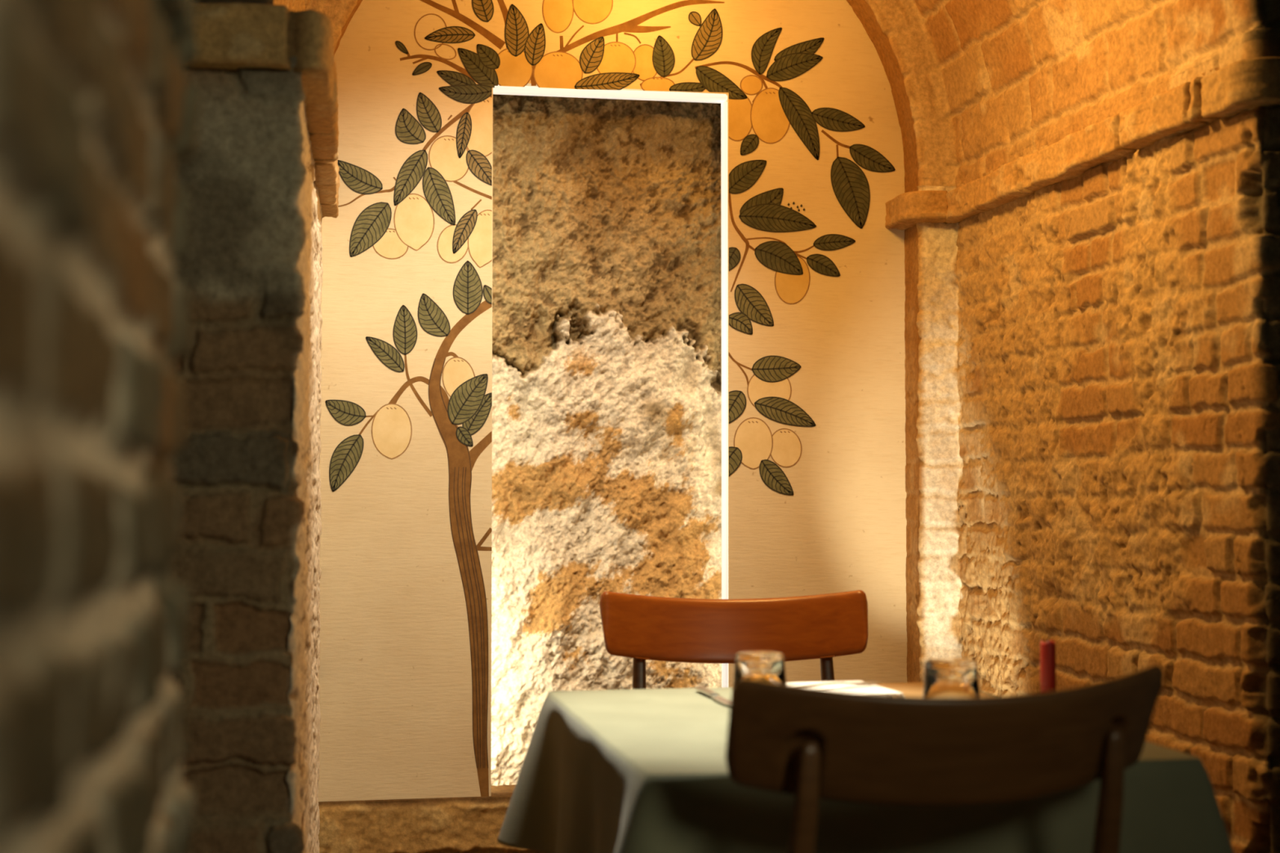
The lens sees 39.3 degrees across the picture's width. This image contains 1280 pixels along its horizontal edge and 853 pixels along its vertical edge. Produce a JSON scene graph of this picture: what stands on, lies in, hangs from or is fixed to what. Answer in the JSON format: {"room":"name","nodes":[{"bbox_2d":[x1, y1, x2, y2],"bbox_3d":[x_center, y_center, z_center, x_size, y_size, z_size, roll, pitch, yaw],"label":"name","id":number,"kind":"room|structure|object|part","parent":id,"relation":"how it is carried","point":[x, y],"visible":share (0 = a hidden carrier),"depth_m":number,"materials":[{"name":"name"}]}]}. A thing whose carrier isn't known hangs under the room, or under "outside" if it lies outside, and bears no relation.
{"room":"restaurant","nodes":[
{"label":"restaurant","id":0,"kind":"room"},
{"bbox_2d":[0,0,200,852],"bbox_3d":[-0.441,-0.069,0.263,0.631,1.796,1.873,0,-2,-11],"label":"wall","id":1,"kind":"structure","parent":0,"point":[100,111],"depth_m":0.69,"materials":[{"name":"beige brick"}]},
{"bbox_2d":[168,56,323,852],"bbox_3d":[-0.937,0.313,3.065,0.785,1.617,1.529,0,-2,-11],"label":"wall","id":2,"kind":"structure","parent":0,"point":[246,474],"depth_m":2.39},
{"bbox_2d":[195,0,273,4],"bbox_3d":[-0.853,-1.009,2.432,0.702,0.978,0.024,0,-2,-11],"label":"trim","id":3,"kind":"structure","parent":2,"relation":"attached to","point":[259,2],"depth_m":2.47,"materials":[{"name":"beige stone"}]},
{"bbox_2d":[186,2,339,217],"bbox_3d":[-0.903,-0.500,2.993,0.816,0.088,1.378,0,-2,-11],"label":"trim","id":4,"kind":"structure","parent":2,"relation":"attached to","point":[232,36],"depth_m":2.40,"materials":[{"name":"beige stone"}]},
{"bbox_2d":[318,0,906,801],"bbox_3d":[-0.051,-0.222,3.990,1.352,2.055,0.045,0,-2,-11],"label":"wall","id":5,"kind":"structure","parent":0,"point":[395,673],"depth_m":3.92,"materials":[{"name":"paint"}]},
{"bbox_2d":[318,784,544,852],"bbox_3d":[-0.043,0.983,4.117,1.556,0.348,0.429,0,-2,-11],"label":"baseboard","id":6,"kind":"structure","parent":5,"relation":"attached to","point":[467,824],"depth_m":3.84,"materials":[{"name":"beige stone"}]},
{"bbox_2d":[491,93,721,786],"bbox_3d":[-0.104,0.023,4.120,0.829,1.635,0.150,0,-2,-9],"label":"rock","id":7,"kind":"object","parent":6,"relation":"on","point":[606,296],"visible":0.52,"depth_m":4.12,"materials":[{"name":"beige stone"}]},
{"bbox_2d":[324,0,895,796],"bbox_3d":[-0.046,-0.091,3.963,1.281,1.799,0.002,0,-2,-11],"label":"mural","id":8,"kind":"object","parent":5,"relation":"attached to","point":[771,112],"visible":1,"depth_m":3.94,"materials":[{"name":"paint"}]},
{"bbox_2d":[493,84,728,687],"bbox_3d":[-0.068,0.026,3.984,0.619,1.550,0.058,0,-2,-11],"label":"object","id":9,"kind":"object","parent":5,"relation":"attached to","point":[721,99],"visible":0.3,"depth_m":4.01,"materials":[{"name":"white"}]},
{"bbox_2d":[273,0,1279,186],"bbox_3d":[0.077,-1.325,3.343,3.008,1.549,1.468,0,-2,-11],"label":"ceiling","id":10,"kind":"structure","parent":0,"point":[966,78],"depth_m":3.63,"materials":[{"name":"beige brick"}]},
{"bbox_2d":[904,66,1279,852],"bbox_3d":[0.894,0.285,3.278,0.658,1.688,1.690,2,-3,-41],"label":"wall","id":11,"kind":"structure","parent":0,"point":[1092,360],"depth_m":3.18,"materials":[{"name":"beige brick"}]},
{"bbox_2d":[884,56,1279,230],"bbox_3d":[0.883,-0.509,3.293,0.691,0.074,1.741,2,-2,-41],"label":"trim","id":12,"kind":"structure","parent":11,"relation":"attached to","point":[1234,88],"depth_m":3.16,"materials":[{"name":"brown stone"}]},
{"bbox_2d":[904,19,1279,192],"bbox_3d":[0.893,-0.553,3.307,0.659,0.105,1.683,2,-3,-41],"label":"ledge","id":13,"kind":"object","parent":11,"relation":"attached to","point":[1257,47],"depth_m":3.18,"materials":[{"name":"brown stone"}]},
{"bbox_3d":[0.332,1.085,1.950,3.180,0.006,4.980,0,-2,-11],"label":"floor","id":14,"kind":"structure","parent":0,"visible":0},
{"bbox_2d":[599,590,867,688],"bbox_3d":[0.171,0.692,2.815,0.460,0.844,0.501,0,-2,-5],"label":"bistro chair","id":15,"kind":"object","parent":14,"relation":"on","point":[823,627],"visible":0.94,"depth_m":3.02,"materials":[{"name":"brown wood"}]},
{"bbox_3d":[-0.007,0.726,2.978,0.036,0.786,0.104,0,-2,-5],"label":"leg","id":16,"kind":"part","parent":15,"relation":"part of","materials":[{"name":"brown wood"}]},
{"bbox_3d":[0.324,0.727,3.005,0.036,0.786,0.104,0,-2,-5],"label":"leg","id":17,"kind":"part","parent":15,"relation":"part of","materials":[{"name":"brown wood"}]},
{"bbox_2d":[724,664,1163,852],"bbox_3d":[0.251,0.660,1.868,0.460,0.844,0.501,1,-2,-17],"label":"bistro chair","id":18,"kind":"object","parent":14,"relation":"on","point":[810,744],"visible":1,"depth_m":1.65,"materials":[{"name":"brown wood"}]},
{"bbox_3d":[0.140,0.682,1.649,0.036,0.786,0.104,1,-2,-17],"label":"leg","id":19,"kind":"part","parent":18,"relation":"part of","materials":[{"name":"brown wood"}]},
{"bbox_3d":[0.459,0.685,1.743,0.036,0.786,0.104,1,-2,-17],"label":"leg","id":20,"kind":"part","parent":18,"relation":"part of","materials":[{"name":"brown wood"}]},
{"bbox_3d":[0.234,0.731,2.203,0.592,0.724,0.742,0,-2,-11],"label":"table","id":21,"kind":"object","parent":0,"visible":0},
{"bbox_2d":[497,687,1234,852],"bbox_3d":[0.231,0.465,2.210,0.737,0.209,0.893,0,-2,-11],"label":"tablecloth","id":22,"kind":"object","parent":21,"relation":"on","point":[632,771],"visible":0.51,"depth_m":1.88,"materials":[{"name":"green fabric"}]},
{"bbox_2d":[694,685,730,706],"bbox_3d":[0.103,0.364,2.422,0.016,0.006,0.208,0,-2,-12],"label":"table knife","id":23,"kind":"object","parent":22,"relation":"on","point":[714,695],"visible":0.94,"depth_m":2.44,"materials":[{"name":"silver metal"}]},
{"bbox_3d":[0.092,0.366,2.478,0.014,0.006,0.095,0,-2,-12],"label":"handle","id":24,"kind":"part","parent":23,"relation":"part of","materials":[{"name":"silver metal"}]},
{"bbox_3d":[0.112,0.364,2.376,0.015,0.002,0.114,0,-2,-12],"label":"blade","id":25,"kind":"part","parent":23,"relation":"part of","materials":[{"name":"silver metal"}]},
{"bbox_2d":[732,650,786,692],"bbox_3d":[0.150,0.322,2.248,0.075,0.078,0.075,0,-2,-11],"label":"glass","id":26,"kind":"object","parent":22,"relation":"on","point":[762,665],"visible":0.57,"depth_m":2.22,"materials":[{"name":"clear glass"}]},
{"bbox_2d":[730,682,992,697],"bbox_3d":[0.316,0.369,2.456,0.325,0.001,0.285,0,-2,-11],"label":"placemat","id":27,"kind":"object","parent":22,"relation":"on","point":[908,689],"visible":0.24,"depth_m":2.55,"materials":[{"name":"brown paper"}]},
{"bbox_2d":[786,680,905,696],"bbox_3d":[0.276,0.365,2.478,0.130,0.008,0.170,0,-2,-14],"label":"folded napkin","id":28,"kind":"object","parent":27,"relation":"on","point":[873,689],"visible":0.27,"depth_m":2.48,"materials":[{"name":"beige fabric"}]},
{"bbox_2d":[799,680,882,687],"bbox_3d":[0.252,0.356,2.458,0.183,0.007,0.025,1,-2,-29],"label":"fork","id":29,"kind":"object","parent":28,"relation":"on","point":[872,682],"visible":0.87,"depth_m":2.47,"materials":[{"name":"silver metal"}]},
{"bbox_3d":[0.233,0.355,2.448,0.140,0.007,0.024,1,-2,-29],"label":"handle","id":30,"kind":"part","parent":29,"relation":"part of","materials":[{"name":"silver metal"}]},
{"bbox_2d":[886,689,902,695],"bbox_3d":[0.338,0.360,2.365,0.025,0.007,0.183,0,-2,3],"label":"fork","id":31,"kind":"object","parent":27,"relation":"on","point":[898,690],"visible":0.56,"depth_m":2.40,"materials":[{"name":"silver metal"}]},
{"bbox_3d":[0.337,0.359,2.344,0.024,0.007,0.140,0,-2,3],"label":"handle","id":32,"kind":"part","parent":31,"relation":"part of","materials":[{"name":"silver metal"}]},
{"bbox_2d":[922,657,979,697],"bbox_3d":[0.373,0.319,2.149,0.075,0.078,0.075,0,-2,-11],"label":"glass","id":33,"kind":"object","parent":22,"relation":"on","point":[943,677],"visible":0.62,"depth_m":2.12,"materials":[{"name":"clear glass"}]},
{"bbox_2d":[1040,635,1056,692],"bbox_3d":[0.526,0.317,2.309,0.062,0.096,0.062,0,-2,-11],"label":"candle","id":34,"kind":"object","parent":22,"relation":"on","point":[1047,649],"visible":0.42,"depth_m":2.30,"materials":[{"name":"red wax"}]}
]}

